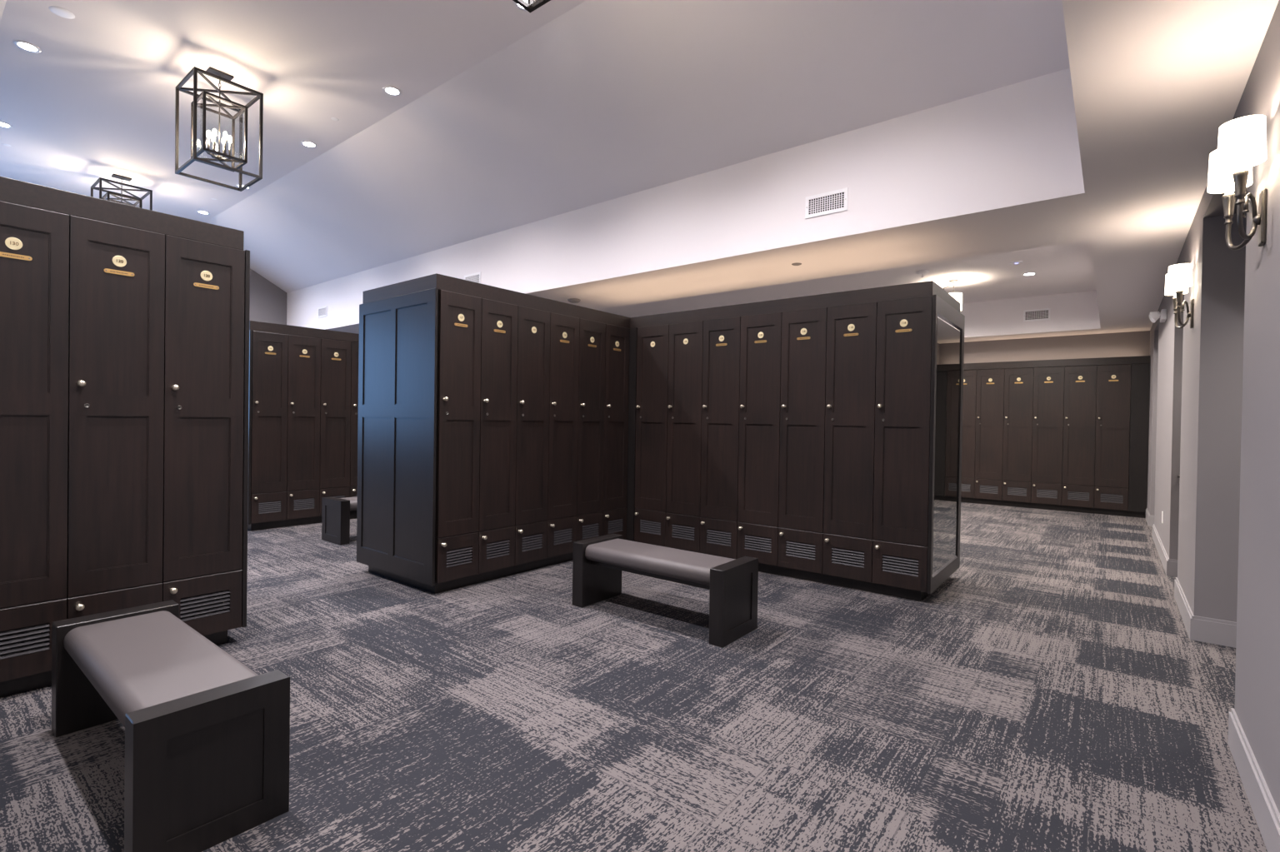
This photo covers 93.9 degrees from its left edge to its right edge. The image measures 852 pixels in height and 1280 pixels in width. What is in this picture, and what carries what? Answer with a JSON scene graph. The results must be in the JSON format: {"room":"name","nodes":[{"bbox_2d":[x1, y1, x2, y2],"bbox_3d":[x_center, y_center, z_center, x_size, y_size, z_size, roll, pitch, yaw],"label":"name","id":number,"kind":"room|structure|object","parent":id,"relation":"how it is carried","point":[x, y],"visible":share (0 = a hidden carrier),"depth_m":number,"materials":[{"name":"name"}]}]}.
{"room":"changing room","nodes":[
{"label":"changing room","id":0,"kind":"room"},
{"bbox_2d":[0,0,6,20],"bbox_3d":[-4.988,-2.906,3.724,12.215,0.930,1.510,1,1,38],"label":"ceiling","id":1,"kind":"structure","parent":0,"point":[2,2],"depth_m":4.63,"materials":[{"name":"white paint"}]},
{"bbox_2d":[249,268,286,324],"bbox_3d":[-7.420,-1.167,10.630,0.100,4.610,16.680,1,1,38],"label":"wall","id":2,"kind":"structure","parent":0,"point":[267,301],"depth_m":11.11,"materials":[{"name":"grey paint"}]},
{"bbox_2d":[0,0,586,222],"bbox_3d":[-3.683,-3.306,5.364,12.215,0.120,2.680,1,1,38],"label":"ceiling","id":3,"kind":"structure","parent":0,"point":[97,100],"depth_m":5.51,"materials":[{"name":"white paint"}]},
{"bbox_2d":[0,121,13,128],"bbox_3d":[-6.989,-3.305,6.548,0.172,0.006,0.172,1,1,38],"label":"recessed light","id":4,"kind":"object","parent":3,"relation":"in","point":[2,124],"visible":1,"depth_m":6.57,"materials":[{"name":"white ceramic"}]},
{"bbox_2d":[13,40,41,53],"bbox_3d":[-5.273,-3.266,5.148,0.172,0.006,0.172,1,1,38],"label":"recessed light","id":5,"kind":"object","parent":3,"relation":"in","point":[30,47],"visible":1,"depth_m":5.14,"materials":[{"name":"white ceramic"}]},
{"bbox_2d":[48,5,74,19],"bbox_3d":[-4.543,-3.252,4.700,0.160,0.008,0.160,1,1,38],"label":"ceiling speaker","id":6,"kind":"object","parent":3,"relation":"attached to","point":[61,12],"visible":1,"depth_m":4.69,"materials":[{"name":"white plastic"}]},
{"bbox_2d":[90,174,152,210],"bbox_3d":[-6.910,-2.847,7.969,0.532,0.944,0.532,1,1,38],"label":"chandelier","id":7,"kind":"object","parent":3,"relation":"hanging from","point":[99,180],"visible":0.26,"depth_m":7.95,"materials":[{"name":"grey metal"}]},
{"bbox_2d":[196,210,209,214],"bbox_3d":[-6.803,-3.328,9.316,0.172,0.006,0.172,1,1,38],"label":"recessed light","id":8,"kind":"object","parent":3,"relation":"in","point":[198,212],"visible":1,"depth_m":9.32,"materials":[{"name":"white ceramic"}]},
{"bbox_2d":[175,66,263,191],"bbox_3d":[-3.879,-2.779,5.515,0.532,0.944,0.532,1,1,38],"label":"chandelier","id":9,"kind":"object","parent":3,"relation":"hanging from","point":[221,76],"visible":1,"depth_m":5.49,"materials":[{"name":"brown metal"}]},
{"bbox_2d":[300,140,317,148],"bbox_3d":[-3.829,-3.260,6.919,0.172,0.006,0.172,1,1,38],"label":"recessed light","id":10,"kind":"object","parent":3,"relation":"in","point":[310,144],"visible":1,"depth_m":6.92,"materials":[{"name":"white ceramic"}]},
{"bbox_2d":[330,117,339,120],"bbox_3d":[-3.228,-3.248,6.326,0.084,0.006,0.084,1,1,38],"label":"cap","id":11,"kind":"object","parent":3,"relation":"attached to","point":[332,118],"visible":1,"depth_m":6.33,"materials":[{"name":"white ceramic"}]},
{"bbox_2d":[382,85,401,95],"bbox_3d":[-2.387,-3.228,5.761,0.172,0.006,0.172,1,1,38],"label":"recessed light","id":12,"kind":"object","parent":3,"relation":"in","point":[389,90],"visible":1,"depth_m":5.76,"materials":[{"name":"white ceramic"}]},
{"bbox_2d":[513,0,535,11],"bbox_3d":[-0.867,-3.193,4.516,0.172,0.006,0.172,1,1,38],"label":"recessed light","id":13,"kind":"object","parent":3,"relation":"in","point":[517,5],"visible":0.35,"depth_m":4.54,"materials":[{"name":"white ceramic"}]},
{"bbox_2d":[512,0,550,12],"bbox_3d":[-0.543,-2.703,2.857,0.532,0.944,0.532,1,1,38],"label":"chandelier","id":14,"kind":"object","parent":3,"relation":"hanging from","point":[530,6],"visible":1,"depth_m":3.18,"materials":[{"name":"grey metal"}]},
{"bbox_2d":[0,502,1267,851],"bbox_3d":[-1.775,1.296,6.164,14.580,0.060,16.880,1,1,38],"label":"floor","id":15,"kind":"structure","parent":0,"point":[1053,693],"depth_m":2.71,"materials":[{"name":"carpet"}]},
{"bbox_2d":[0,176,249,698],"bbox_3d":[-3.132,0.056,3.432,1.143,2.430,1.180,1,1,38],"label":"frame","id":16,"kind":"object","parent":15,"relation":"on","point":[12,191],"depth_m":3.17,"materials":[{"name":"brown wood"}]},
{"bbox_2d":[0,200,69,682],"bbox_3d":[-3.107,0.072,2.932,0.558,2.217,0.376,1,1,38],"label":"locker","id":17,"kind":"object","parent":16,"relation":"on","point":[34,242],"visible":1,"depth_m":2.83,"materials":[{"name":"black wood"}]},
{"bbox_2d":[66,215,164,619],"bbox_3d":[-2.873,0.073,3.227,0.558,2.217,0.376,1,1,38],"label":"locker","id":18,"kind":"object","parent":16,"relation":"on","point":[117,278],"visible":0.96,"depth_m":3.07,"materials":[{"name":"black wood"}]},
{"bbox_2d":[161,235,244,635],"bbox_3d":[-2.640,0.074,3.523,0.558,2.217,0.376,1,1,38],"label":"locker","id":19,"kind":"object","parent":16,"relation":"on","point":[204,297],"visible":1,"depth_m":3.37,"materials":[{"name":"black wood"}]},
{"bbox_2d":[51,600,289,851],"bbox_3d":[-1.841,1.071,2.283,1.325,0.460,0.415,1,1,38],"label":"bench","id":20,"kind":"object","parent":15,"relation":"on","point":[207,736],"visible":1,"depth_m":1.96,"materials":[{"name":"black wood"}]},
{"bbox_2d":[63,610,258,727],"bbox_3d":[-1.839,0.911,2.281,1.128,0.109,0.371,1,1,38],"label":"cushion","id":21,"kind":"object","parent":20,"relation":"on","point":[139,661],"depth_m":2.20,"materials":[{"name":"grey leather"}]},
{"bbox_2d":[247,320,359,530],"bbox_3d":[-4.407,-0.004,7.787,1.072,2.430,1.565,1,1,38],"label":"frame","id":22,"kind":"object","parent":15,"relation":"on","point":[256,326],"depth_m":7.11,"materials":[{"name":"brown wood"}]},
{"bbox_2d":[250,330,288,524],"bbox_3d":[-4.527,0.011,7.160,0.558,2.217,0.378,1,1,38],"label":"locker","id":23,"kind":"object","parent":22,"relation":"on","point":[270,351],"visible":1,"depth_m":7.01,"materials":[{"name":"black wood"}]},
{"bbox_2d":[286,335,320,519],"bbox_3d":[-4.292,0.012,7.457,0.558,2.217,0.378,1,1,38],"label":"locker","id":24,"kind":"object","parent":22,"relation":"on","point":[304,352],"visible":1,"depth_m":7.31,"materials":[{"name":"black wood"}]},
{"bbox_2d":[319,338,351,516],"bbox_3d":[-4.058,0.013,7.754,0.558,2.217,0.378,1,1,38],"label":"locker","id":25,"kind":"object","parent":22,"relation":"on","point":[336,356],"visible":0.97,"depth_m":7.61,"materials":[{"name":"black wood"}]},
{"bbox_2d":[350,341,359,497],"bbox_3d":[-3.823,0.013,8.051,0.558,2.217,0.378,1,1,38],"label":"locker","id":26,"kind":"object","parent":22,"relation":"in","point":[355,346],"visible":0.2,"depth_m":7.79,"materials":[{"name":"black wood"}]},
{"bbox_2d":[321,496,357,545],"bbox_3d":[-2.901,1.012,6.860,0.430,0.460,1.255,1,1,38],"label":"bench","id":27,"kind":"object","parent":15,"relation":"on","point":[336,512],"visible":0.48,"depth_m":6.33,"materials":[{"name":"black wood"}]},
{"bbox_2d":[340,496,357,511],"bbox_3d":[-2.899,0.853,6.859,0.386,0.109,1.058,1,1,38],"label":"cushion","id":28,"kind":"object","parent":27,"relation":"on","point":[352,502],"depth_m":6.38,"materials":[{"name":"grey leather"}]},
{"bbox_2d":[435,290,481,583],"bbox_3d":[-1.587,0.078,4.801,0.558,2.217,0.372,1,1,38],"label":"locker","id":29,"kind":"object","parent":15,"relation":"on","point":[459,316],"visible":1,"depth_m":4.64,"materials":[{"name":"black wood"}]},
{"bbox_2d":[477,298,518,574],"bbox_3d":[-1.355,0.078,5.094,0.558,2.217,0.372,1,1,38],"label":"locker","id":30,"kind":"object","parent":15,"relation":"on","point":[499,320],"visible":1,"depth_m":4.94,"materials":[{"name":"black wood"}]},
{"bbox_2d":[514,305,550,565],"bbox_3d":[-1.124,0.079,5.387,0.558,2.217,0.372,1,1,38],"label":"locker","id":31,"kind":"object","parent":15,"relation":"on","point":[533,325],"visible":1,"depth_m":5.24,"materials":[{"name":"black wood"}]},
{"bbox_2d":[547,312,579,558],"bbox_3d":[-0.892,0.080,5.680,0.558,2.217,0.372,1,1,38],"label":"locker","id":32,"kind":"object","parent":15,"relation":"on","point":[564,330],"visible":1,"depth_m":5.53,"materials":[{"name":"black wood"}]},
{"bbox_2d":[576,318,605,541],"bbox_3d":[-0.661,0.081,5.973,0.558,2.217,0.372,1,1,38],"label":"locker","id":33,"kind":"object","parent":15,"relation":"on","point":[592,333],"visible":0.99,"depth_m":5.83,"materials":[{"name":"black wood"}]},
{"bbox_2d":[602,324,629,539],"bbox_3d":[-0.429,0.081,6.266,0.558,2.217,0.372,1,1,38],"label":"locker","id":34,"kind":"object","parent":15,"relation":"on","point":[617,350],"visible":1,"depth_m":6.12,"materials":[{"name":"black wood"}]},
{"bbox_2d":[634,324,669,546],"bbox_3d":[0.262,0.092,6.279,0.402,2.217,0.558,1,1,38],"label":"locker","id":35,"kind":"object","parent":15,"relation":"on","point":[652,342],"visible":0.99,"depth_m":6.09,"materials":[{"name":"black wood"}]},
{"bbox_2d":[356,273,964,601],"bbox_3d":[0.208,0.089,5.247,4.088,2.430,3.388,1,1,38],"label":"frame","id":36,"kind":"object","parent":15,"relation":"on","point":[397,428],"depth_m":4.85,"materials":[{"name":"brown wood"}]},
{"bbox_2d":[932,313,961,577],"bbox_3d":[2.498,0.150,4.869,0.022,1.995,0.930,1,1,38],"label":"mirror","id":37,"kind":"object","parent":36,"relation":"attached to","point":[948,349],"depth_m":4.85,"materials":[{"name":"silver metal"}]},
{"bbox_2d":[572,534,758,648],"bbox_3d":[0.141,1.084,4.126,1.255,0.460,0.445,1,1,38],"label":"bench","id":38,"kind":"object","parent":15,"relation":"on","point":[598,563],"visible":1,"depth_m":3.90,"materials":[{"name":"black wood"}]},
{"bbox_2d":[585,539,735,585],"bbox_3d":[0.143,0.924,4.125,1.058,0.109,0.401,1,1,38],"label":"cushion","id":39,"kind":"object","parent":38,"relation":"on","point":[691,567],"depth_m":4.01,"materials":[{"name":"grey leather"}]},
{"bbox_2d":[665,320,703,552],"bbox_3d":[0.577,0.099,6.030,0.402,2.217,0.558,1,1,38],"label":"locker","id":40,"kind":"object","parent":15,"relation":"on","point":[686,339],"visible":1,"depth_m":5.84,"materials":[{"name":"black wood"}]},
{"bbox_2d":[700,316,740,559],"bbox_3d":[0.893,0.106,5.780,0.402,2.217,0.558,1,1,38],"label":"locker","id":41,"kind":"object","parent":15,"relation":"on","point":[722,337],"visible":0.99,"depth_m":5.59,"materials":[{"name":"black wood"}]},
{"bbox_2d":[736,312,781,565],"bbox_3d":[1.209,0.113,5.531,0.402,2.217,0.558,1,1,38],"label":"locker","id":42,"kind":"object","parent":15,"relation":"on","point":[761,335],"visible":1,"depth_m":5.34,"materials":[{"name":"black wood"}]},
{"bbox_2d":[777,307,827,574],"bbox_3d":[1.525,0.120,5.282,0.402,2.217,0.558,1,1,38],"label":"locker","id":43,"kind":"object","parent":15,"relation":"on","point":[803,357],"visible":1,"depth_m":5.09,"materials":[{"name":"black wood"}]},
{"bbox_2d":[822,302,877,582],"bbox_3d":[1.841,0.127,5.032,0.402,2.217,0.558,1,1,38],"label":"locker","id":44,"kind":"object","parent":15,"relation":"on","point":[851,329],"visible":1,"depth_m":4.84,"materials":[{"name":"black wood"}]},
{"bbox_2d":[871,295,932,592],"bbox_3d":[2.156,0.134,4.783,0.402,2.217,0.558,1,1,38],"label":"locker","id":45,"kind":"object","parent":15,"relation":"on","point":[903,360],"visible":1,"depth_m":4.60,"materials":[{"name":"black wood"}]},
{"bbox_2d":[960,355,1149,518],"bbox_3d":[6.628,0.142,9.895,2.711,2.430,0.383,1,1,38],"label":"frame","id":46,"kind":"object","parent":15,"relation":"on","point":[1140,367],"depth_m":9.02,"materials":[{"name":"brown wood"}]},
{"bbox_2d":[960,370,976,498],"bbox_3d":[5.725,0.134,10.567,0.410,2.217,0.398,1,1,38],"label":"locker","id":47,"kind":"object","parent":46,"relation":"in","point":[969,376],"visible":0.44,"depth_m":10.38,"materials":[{"name":"black wood"}]},
{"bbox_2d":[974,369,1004,500],"bbox_3d":[6.048,0.141,10.312,0.410,2.217,0.398,1,1,38],"label":"locker","id":48,"kind":"object","parent":46,"relation":"in","point":[990,382],"visible":1,"depth_m":10.19,"materials":[{"name":"black wood"}]},
{"bbox_2d":[1001,367,1034,503],"bbox_3d":[6.371,0.148,10.057,0.410,2.217,0.398,1,1,38],"label":"locker","id":49,"kind":"object","parent":46,"relation":"in","point":[1018,382],"visible":1,"depth_m":9.93,"materials":[{"name":"black wood"}]},
{"bbox_2d":[1030,366,1064,505],"bbox_3d":[6.694,0.156,9.802,0.410,2.217,0.398,1,1,38],"label":"locker","id":50,"kind":"object","parent":46,"relation":"in","point":[1048,382],"visible":1,"depth_m":9.68,"materials":[{"name":"black wood"}]},
{"bbox_2d":[1061,365,1097,508],"bbox_3d":[7.017,0.163,9.546,0.410,2.217,0.398,1,1,38],"label":"locker","id":51,"kind":"object","parent":46,"relation":"in","point":[1080,382],"visible":1,"depth_m":9.42,"materials":[{"name":"black wood"}]},
{"bbox_2d":[1094,364,1131,510],"bbox_3d":[7.340,0.170,9.291,0.410,2.217,0.398,1,1,38],"label":"locker","id":52,"kind":"object","parent":46,"relation":"in","point":[1113,382],"visible":1,"depth_m":9.17,"materials":[{"name":"black wood"}]},
{"bbox_2d":[205,0,1069,293],"bbox_3d":[-2.392,-2.897,7.011,12.215,0.930,1.507,1,1,38],"label":"ceiling","id":53,"kind":"structure","parent":0,"point":[605,100],"depth_m":5.17,"materials":[{"name":"white paint"}]},
{"bbox_2d":[286,0,1279,334],"bbox_3d":[-1.679,-2.463,6.098,14.480,1.760,16.680,1,1,38],"label":"ceiling","id":54,"kind":"structure","parent":0,"point":[999,170],"depth_m":4.59,"materials":[{"name":"white paint"}]},
{"bbox_2d":[317,305,327,318],"bbox_3d":[-5.550,-1.997,10.456,0.350,0.178,0.012,1,1,38],"label":"ceiling vent","id":55,"kind":"object","parent":54,"relation":"in","point":[322,312],"visible":1,"depth_m":10.45,"materials":[{"name":"white metal"}]},
{"bbox_2d":[464,271,480,283],"bbox_3d":[-2.188,-1.898,7.801,0.350,0.178,0.012,1,1,38],"label":"ceiling vent","id":56,"kind":"object","parent":54,"relation":"in","point":[475,277],"visible":0.58,"depth_m":7.77,"materials":[{"name":"white metal"}]},
{"bbox_2d":[567,298,580,303],"bbox_3d":[-0.826,-1.569,7.497,0.170,0.035,0.170,1,1,38],"label":"smoke detector","id":57,"kind":"object","parent":54,"relation":"attached to","point":[571,300],"visible":1,"depth_m":7.45,"materials":[{"name":"plastic"}]},
{"bbox_2d":[791,262,801,265],"bbox_3d":[1.480,-1.529,5.647,0.100,0.014,0.100,1,1,38],"label":"cap","id":58,"kind":"object","parent":54,"relation":"attached to","point":[796,263],"visible":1,"depth_m":5.63,"materials":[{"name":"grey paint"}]},
{"bbox_2d":[805,187,848,219],"bbox_3d":[1.516,-1.815,4.874,0.350,0.178,0.012,1,1,38],"label":"ceiling vent","id":59,"kind":"object","parent":54,"relation":"in","point":[836,201],"visible":1,"depth_m":4.87,"materials":[{"name":"white metal"}]},
{"bbox_2d":[596,240,1095,317],"bbox_3d":[1.769,-2.202,9.733,9.035,0.100,5.440,1,1,38],"label":"ceiling","id":60,"kind":"structure","parent":0,"point":[1064,268],"depth_m":8.69,"materials":[{"name":"white paint"}]},
{"bbox_2d":[915,270,929,277],"bbox_3d":[3.847,-2.066,8.144,0.170,0.085,0.170,1,1,38],"label":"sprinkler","id":61,"kind":"object","parent":60,"relation":"attached to","point":[922,272],"visible":1,"depth_m":8.10,"materials":[{"name":"white plastic"}]},
{"bbox_2d":[943,279,962,310],"bbox_3d":[4.505,-1.855,8.616,0.246,0.490,0.230,1,1,38],"label":"ceiling lamp","id":62,"kind":"object","parent":60,"relation":"attached to","point":[957,296],"visible":0.44,"depth_m":8.52,"materials":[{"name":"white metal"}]},
{"bbox_2d":[1010,260,1023,264],"bbox_3d":[4.798,-2.079,7.617,0.150,0.020,0.150,1,1,38],"label":"ceiling sensor","id":63,"kind":"object","parent":60,"relation":"attached to","point":[1016,262],"visible":1,"depth_m":7.59,"materials":[{"name":"white plastic"}]},
{"bbox_2d":[1021,272,1036,275],"bbox_3d":[5.333,-2.081,8.192,0.172,0.006,0.172,1,1,38],"label":"recessed light","id":64,"kind":"object","parent":60,"relation":"in","point":[1028,273],"visible":1,"depth_m":8.18,"materials":[{"name":"white glass"}]},
{"bbox_2d":[960,290,1100,342],"bbox_3d":[2.399,-1.930,13.103,12.215,0.687,0.630,1,1,38],"label":"ceiling","id":65,"kind":"structure","parent":0,"point":[1073,313],"depth_m":9.67,"materials":[{"name":"white paint"}]},
{"bbox_2d":[1023,308,1050,321],"bbox_3d":[6.351,-1.777,9.571,0.360,0.185,0.012,1,1,38],"label":"ceiling vent","id":66,"kind":"object","parent":65,"relation":"in","point":[1037,314],"visible":1,"depth_m":9.57,"materials":[{"name":"white metal"}]},
{"bbox_2d":[964,330,1149,515],"bbox_3d":[3.491,-0.435,12.701,14.480,3.437,0.100,1,1,38],"label":"wall","id":67,"kind":"structure","parent":0,"point":[1132,343],"depth_m":9.89,"materials":[{"name":"grey paint"}]},
{"bbox_2d":[1146,322,1158,515],"bbox_3d":[8.045,-0.031,8.224,1.570,2.850,1.280,1,1,38],"label":"wall","id":68,"kind":"structure","parent":0,"point":[1153,353],"depth_m":8.21,"materials":[{"name":"grey paint"}]},
{"bbox_2d":[1145,508,1154,526],"bbox_3d":[7.890,1.316,8.078,1.586,0.155,0.896,1,1,38],"label":"baseboard","id":69,"kind":"structure","parent":68,"relation":"attached to","point":[1149,518],"depth_m":8.21,"materials":[{"name":"white wood"}]},
{"bbox_2d":[1154,308,1159,330],"bbox_3d":[7.359,-1.378,7.316,1.570,0.160,1.000,1,1,38],"label":"wall","id":70,"kind":"structure","parent":0,"point":[1157,323],"depth_m":7.87,"materials":[{"name":"grey paint"}]},
{"bbox_2d":[1154,293,1184,559],"bbox_3d":[6.254,-0.036,5.956,1.570,2.850,2.500,1,1,38],"label":"wall","id":71,"kind":"structure","parent":0,"point":[1170,337],"depth_m":5.79,"materials":[{"name":"grey paint"}]},
{"bbox_2d":[1149,309,1166,323],"bbox_3d":[5.597,-1.186,6.465,0.139,0.111,0.264,1,1,38],"label":"emergency light","id":72,"kind":"object","parent":71,"relation":"attached to","point":[1153,316],"visible":0.99,"depth_m":6.38,"materials":[{"name":"white plastic"}]},
{"bbox_2d":[1152,524,1177,577],"bbox_3d":[6.227,1.311,5.973,1.586,0.155,2.532,1,1,38],"label":"baseboard","id":73,"kind":"structure","parent":71,"relation":"attached to","point":[1170,566],"depth_m":5.71,"materials":[{"name":"white wood"}]},
{"bbox_2d":[1177,193,1246,622],"bbox_3d":[4.556,-0.042,3.806,1.570,2.850,1.220,1,1,38],"label":"wall","id":74,"kind":"structure","parent":0,"point":[1212,350],"depth_m":3.77,"materials":[{"name":"grey paint"}]},
{"bbox_2d":[1165,263,1194,329],"bbox_3d":[3.808,-0.896,4.220,0.147,0.418,0.398,1,1,38],"label":"wall sconce","id":75,"kind":"object","parent":74,"relation":"attached to","point":[1179,277],"visible":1,"depth_m":4.12,"materials":[{"name":"white fabric"}]},
{"bbox_2d":[1174,577,1236,648],"bbox_3d":[4.529,1.305,3.823,1.586,0.155,1.252,1,1,38],"label":"baseboard","id":76,"kind":"structure","parent":74,"relation":"attached to","point":[1221,632],"depth_m":3.78,"materials":[{"name":"white wood"}]},
{"bbox_2d":[1175,75,1249,264],"bbox_3d":[4.343,-1.387,3.499,1.570,0.160,3.730,1,1,38],"label":"wall","id":77,"kind":"structure","parent":0,"point":[1212,202],"depth_m":3.53,"materials":[{"name":"grey paint"}]},
{"bbox_2d":[1235,0,1279,814],"bbox_3d":[0.635,-0.055,-1.158,1.570,2.850,8.170,1,1,38],"label":"wall","id":78,"kind":"structure","parent":0,"point":[1257,645],"depth_m":2.17,"materials":[{"name":"grey paint"}]},
{"bbox_2d":[1207,115,1267,249],"bbox_3d":[2.255,-0.881,2.254,0.147,0.418,0.398,1,1,38],"label":"wall sconce","id":79,"kind":"object","parent":78,"relation":"attached to","point":[1242,146],"visible":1,"depth_m":2.17,"materials":[{"name":"white fabric"}]},
{"bbox_2d":[1228,708,1279,851],"bbox_3d":[0.614,1.293,-1.134,1.586,0.155,8.186,1,1,38],"label":"baseboard","id":80,"kind":"structure","parent":78,"relation":"attached to","point":[1267,815],"depth_m":2.10,"materials":[{"name":"white wood"}]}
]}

